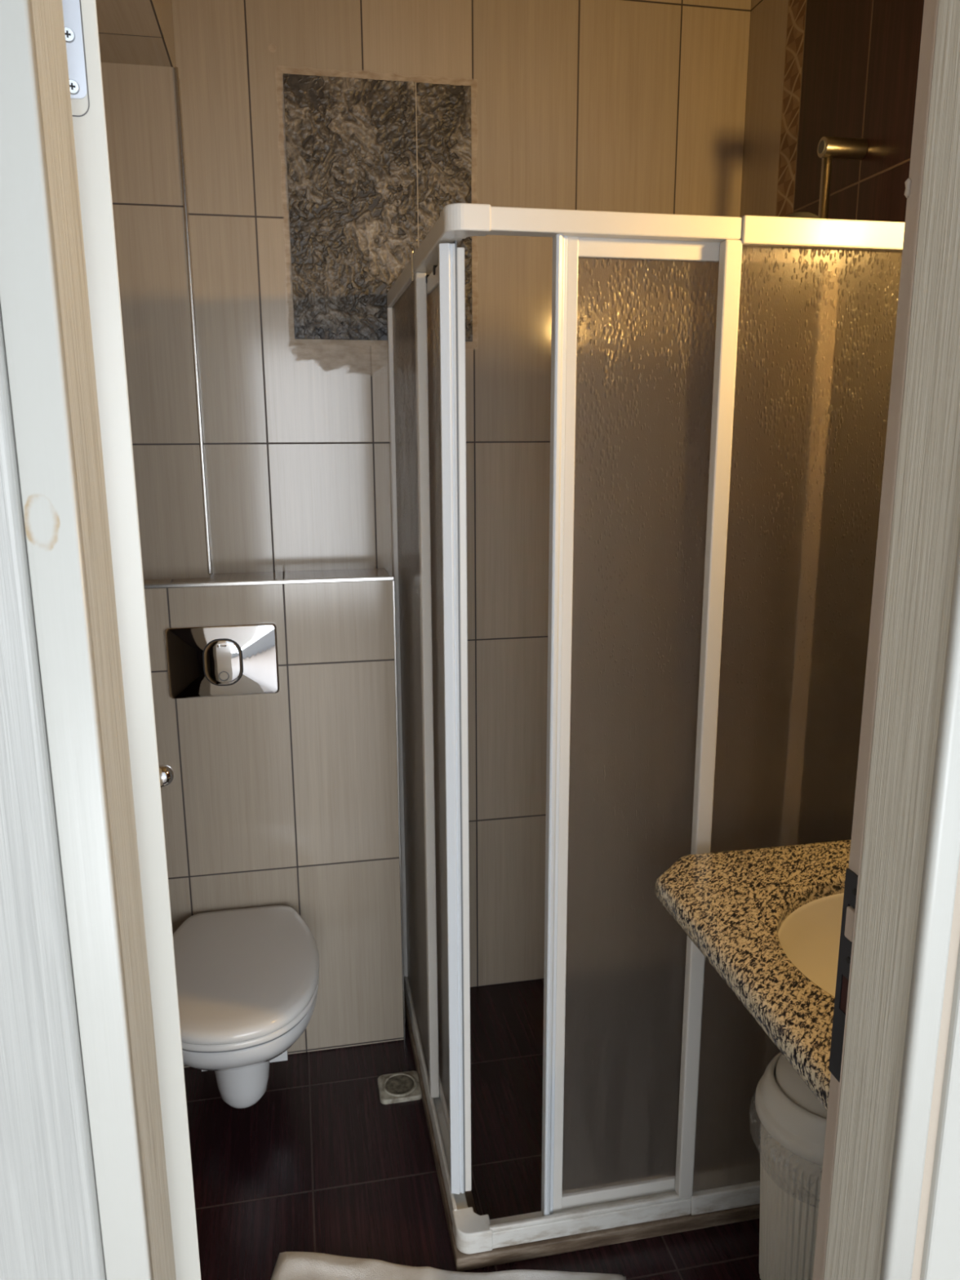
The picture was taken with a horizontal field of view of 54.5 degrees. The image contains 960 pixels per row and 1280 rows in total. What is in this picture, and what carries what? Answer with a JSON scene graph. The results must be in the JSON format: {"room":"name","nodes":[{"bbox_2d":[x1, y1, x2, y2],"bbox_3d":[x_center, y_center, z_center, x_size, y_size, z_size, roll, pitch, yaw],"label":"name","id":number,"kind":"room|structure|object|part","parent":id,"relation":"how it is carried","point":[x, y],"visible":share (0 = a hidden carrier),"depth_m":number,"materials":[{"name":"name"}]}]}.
{"room":"bathroom","nodes":[
{"label":"bathroom","id":0,"kind":"room"},
{"bbox_2d":[101,62,212,579],"bbox_3d":[-0.818,-0.670,2.062,0.363,1.076,0.070,-3,13,-11],"label":"wall column","id":1,"kind":"structure","parent":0,"point":[140,109],"depth_m":2.04,"materials":[{"name":"tile"}]},
{"bbox_2d":[173,66,211,574],"bbox_3d":[-0.633,-0.675,2.062,0.008,1.068,0.012,-3,13,-11],"label":"trim column","id":2,"kind":"structure","parent":1,"relation":"attached to","point":[175,68],"depth_m":2.05,"materials":[{"name":"silver metal"}]},
{"bbox_2d":[143,568,403,1067],"bbox_3d":[-0.598,0.442,2.286,0.777,1.194,0.192,-3,13,-11],"label":"wall","id":3,"kind":"structure","parent":0,"point":[288,797],"depth_m":2.19,"materials":[{"name":"tile"}]},
{"bbox_2d":[164,622,279,698],"bbox_3d":[-0.577,0.049,2.092,0.243,0.163,0.025,-3,13,-11],"label":"flush plate","id":4,"kind":"object","parent":3,"relation":"attached to","point":[224,660],"visible":1,"depth_m":2.09,"materials":[{"name":"silver metal"}]},
{"bbox_2d":[173,905,319,1108],"bbox_3d":[-0.522,0.846,2.029,0.352,0.340,0.500,-3,13,-11],"label":"toilet","id":5,"kind":"object","parent":3,"relation":"attached to","point":[247,980],"visible":0.76,"depth_m":1.93,"materials":[{"name":"white ceramic"}]},
{"bbox_3d":[-0.522,0.697,1.992,0.352,0.034,0.492,-3,13,-11],"label":"lid","id":6,"kind":"part","parent":5,"relation":"part of","materials":[{"name":"white plastic"}]},
{"bbox_3d":[-0.523,0.871,2.039,0.343,0.286,0.491,-3,13,-11],"label":"bowl","id":7,"kind":"part","parent":5,"relation":"part of","materials":[{"name":"white ceramic"}]},
{"bbox_3d":[-0.520,0.725,1.988,0.348,0.015,0.463,-3,13,-11],"label":"seat","id":8,"kind":"part","parent":5,"relation":"part of","materials":[{"name":"white plastic"}]},
{"bbox_2d":[143,575,394,588],"bbox_3d":[-0.580,-0.124,2.068,0.781,0.010,0.012,-3,13,-11],"label":"trim ledge","id":9,"kind":"object","parent":3,"relation":"attached to","point":[188,584],"visible":0.56,"depth_m":2.08,"materials":[{"name":"silver metal"}]},
{"bbox_2d":[391,580,405,1039],"bbox_3d":[-0.197,0.445,2.270,0.005,1.192,0.010,-3,13,-11],"label":"trim","id":10,"kind":"structure","parent":3,"relation":"attached to","point":[393,587],"depth_m":2.25,"materials":[{"name":"silver metal"}]},
{"bbox_2d":[171,0,751,987],"bbox_3d":[-0.186,-0.335,2.353,1.882,2.680,0.100,-3,13,-11],"label":"wall","id":11,"kind":"structure","parent":0,"point":[638,106],"depth_m":2.21,"materials":[{"name":"tile"}]},
{"bbox_2d":[283,73,472,342],"bbox_3d":[-0.225,-0.982,2.147,0.420,0.558,0.010,-3,13,-11],"label":"tile","id":12,"kind":"structure","parent":11,"relation":"attached to","point":[373,166],"depth_m":2.13,"materials":[{"name":"stone"}]},
{"bbox_2d":[183,978,760,1279],"bbox_3d":[-0.018,1.186,1.857,1.882,0.080,1.754,-3,13,-11],"label":"floor","id":13,"kind":"structure","parent":0,"point":[318,1164],"depth_m":1.98,"materials":[{"name":"tile"}]},
{"bbox_2d":[377,1071,422,1104],"bbox_3d":[-0.190,1.060,2.215,0.100,0.014,0.094,-3,13,-11],"label":"floor drain","id":14,"kind":"object","parent":13,"relation":"on","point":[402,1086],"visible":0.99,"depth_m":2.20,"materials":[{"name":"silver metal"}]},
{"bbox_2d":[271,1251,626,1279],"bbox_3d":[-0.069,1.195,1.558,0.652,0.028,0.376,1,12,4],"label":"bath mat","id":15,"kind":"object","parent":13,"relation":"on","point":[290,1265],"visible":1,"depth_m":1.70,"materials":[{"name":"white fabric"}]},
{"bbox_2d":[404,991,759,1271],"bbox_3d":[0.305,1.045,2.237,0.889,0.030,0.892,-3,13,-11],"label":"shower curb","id":16,"kind":"object","parent":13,"relation":"on","point":[570,1243],"visible":0.2,"depth_m":1.79,"materials":[{"name":"stone"}]},
{"bbox_2d":[386,203,905,1253],"bbox_3d":[0.302,0.140,2.040,0.887,1.821,0.889,-3,13,-11],"label":"shower enclosure","id":17,"kind":"object","parent":16,"relation":"on","point":[721,385],"visible":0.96,"depth_m":1.60,"materials":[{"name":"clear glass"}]},
{"bbox_3d":[-0.154,0.121,2.136,0.004,1.737,0.463,-3,13,-11],"label":"frosted pane","id":18,"kind":"part","parent":17,"relation":"part of","materials":[{"name":"white"}]},
{"bbox_3d":[-0.078,0.186,1.850,0.004,1.673,0.437,-3,13,-11],"label":"frosted pane","id":19,"kind":"part","parent":17,"relation":"part of","materials":[{"name":"white"}]},
{"bbox_3d":[-0.075,0.186,1.848,0.018,1.722,0.477,-3,13,-11],"label":"sliding door","id":20,"kind":"part","parent":17,"relation":"part of","materials":[{"name":"white metal"}]},
{"bbox_3d":[-0.048,0.228,1.625,0.024,1.719,0.023,-3,13,-11],"label":"door handle","id":21,"kind":"part","parent":17,"relation":"part of","materials":[{"name":"white plastic"}]},
{"bbox_3d":[0.125,0.244,1.593,0.020,1.756,0.031,-3,13,-11],"label":"door handle","id":22,"kind":"part","parent":17,"relation":"part of","materials":[{"name":"white plastic"}]},
{"bbox_3d":[0.093,-0.713,1.806,0.459,0.033,0.874,-3,13,-11],"label":"rail","id":23,"kind":"part","parent":17,"relation":"part of","materials":[{"name":"white metal"}]},
{"bbox_3d":[0.358,0.232,1.645,0.458,1.772,0.021,-3,13,-11],"label":"sliding door","id":24,"kind":"part","parent":17,"relation":"part of","materials":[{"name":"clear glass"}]},
{"bbox_3d":[0.351,0.229,1.644,0.409,1.689,0.004,-3,13,-11],"label":"frosted pane","id":25,"kind":"part","parent":17,"relation":"part of","materials":[{"name":"white"}]},
{"bbox_3d":[0.604,0.221,1.670,0.405,1.737,0.004,-3,13,-11],"label":"frosted pane","id":26,"kind":"part","parent":17,"relation":"part of","materials":[{"name":"white"}]},
{"bbox_3d":[0.608,-0.644,1.489,0.424,0.041,0.042,-3,13,-11],"label":"fixed panel rail","id":27,"kind":"part","parent":17,"relation":"part of","materials":[{"name":"white metal"}]},
{"bbox_2d":[755,1052,826,1279],"bbox_3d":[0.610,0.951,1.650,0.268,0.463,0.271,-3,13,-11],"label":"waste bin","id":28,"kind":"object","parent":13,"relation":"on","point":[793,1119],"visible":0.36,"depth_m":1.58,"materials":[{"name":"beige plastic"}]},
{"bbox_3d":[0.609,0.798,1.616,0.250,0.076,0.250,-3,13,-11],"label":"lid","id":29,"kind":"part","parent":28,"relation":"part of","materials":[{"name":"beige plastic"}]},
{"bbox_2d":[740,0,924,222],"bbox_3d":[0.847,-0.206,1.746,0.100,2.680,1.521,-3,13,-11],"label":"wall","id":30,"kind":"structure","parent":0,"point":[817,69],"depth_m":1.91,"materials":[{"name":"tile"}]},
{"bbox_2d":[654,839,851,1111],"bbox_3d":[0.607,0.500,1.367,0.578,0.176,0.590,-3,13,-11],"label":"countertop","id":31,"kind":"structure","parent":30,"relation":"attached to","point":[768,920],"depth_m":1.41,"materials":[{"name":"stone"}]},
{"bbox_2d":[777,893,844,996],"bbox_3d":[0.649,0.524,1.314,0.479,0.152,0.462,-3,13,-11],"label":"basin","id":32,"kind":"object","parent":31,"relation":"in","point":[809,931],"depth_m":1.46,"materials":[{"name":"beige ceramic"}]},
{"bbox_2d":[817,136,867,218],"bbox_3d":[0.705,-0.584,1.891,0.088,0.796,0.037,-3,13,-11],"label":"bar","id":33,"kind":"object","parent":30,"relation":"attached to","point":[828,148],"visible":0.43,"depth_m":1.80,"materials":[{"name":"silver metal"}]},
{"bbox_2d":[785,211,821,218],"bbox_3d":[0.647,-0.202,1.907,0.164,1.243,0.105,-6,13,-23],"label":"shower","id":34,"kind":"object","parent":33,"relation":"attached to","point":[798,214],"visible":0.09,"depth_m":1.73,"materials":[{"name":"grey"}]},
{"bbox_3d":[-0.239,0.026,0.712,4.200,2.680,0.133,-3,13,-11],"label":"wall","id":35,"kind":"structure","parent":0,"visible":0},
{"bbox_2d":[0,0,176,1279],"bbox_3d":[-0.381,0.323,0.736,0.223,2.090,0.156,-3,13,-11],"label":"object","id":36,"kind":"structure","parent":35,"relation":"attached to","point":[84,1195],"depth_m":0.64,"materials":[{"name":"wood"}]},
{"bbox_3d":[-0.384,0.338,0.669,0.191,2.090,0.022,-3,13,-11],"label":"casing","id":37,"kind":"part","parent":36,"relation":"part of","materials":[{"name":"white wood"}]},
{"bbox_2d":[62,0,201,1279],"bbox_3d":[-0.398,0.269,1.139,0.111,1.998,0.643,-6,14,-25],"label":"door","id":38,"kind":"structure","parent":35,"relation":"in","point":[80,16],"depth_m":0.77,"materials":[{"name":"white paint"}]},
{"bbox_3d":[-0.479,0.199,1.347,0.071,0.044,0.044,-6,14,-25],"label":"knob","id":39,"kind":"part","parent":38,"relation":"part of","materials":[{"name":"silver metal"}]},
{"bbox_2d":[813,0,959,1279],"bbox_3d":[0.425,0.284,0.897,0.110,2.090,0.151,-3,13,-11],"label":"trim","id":40,"kind":"structure","parent":35,"relation":"attached to","point":[889,1207],"depth_m":0.84,"materials":[{"name":"wood"}]},
{"bbox_3d":[0.380,0.352,0.960,0.002,0.235,0.037,-3,13,-11],"label":"strike plate","id":41,"kind":"part","parent":40,"relation":"part of","materials":[{"name":"grey metal"}]},
{"bbox_3d":[0.398,0.325,0.830,0.028,2.040,0.012,-3,13,-11],"label":"bead moulding","id":42,"kind":"part","parent":40,"relation":"part of","materials":[{"name":"white paint"}]},
{"bbox_3d":[0.458,0.297,0.836,0.071,2.090,0.016,-3,13,-11],"label":"casing","id":43,"kind":"part","parent":40,"relation":"part of","materials":[{"name":"white paint"}]},
{"bbox_3d":[-0.030,-1.519,1.263,1.882,0.100,1.754,-3,13,-11],"label":"ceiling","id":44,"kind":"structure","parent":0,"visible":0},
{"bbox_2d":[95,0,176,66],"bbox_3d":[-0.756,-1.323,1.571,0.357,0.410,0.760,-3,13,-11],"label":"ceiling","id":45,"kind":"structure","parent":44,"relation":"attached to","point":[131,32],"depth_m":1.80,"materials":[{"name":"tile"}]}
]}

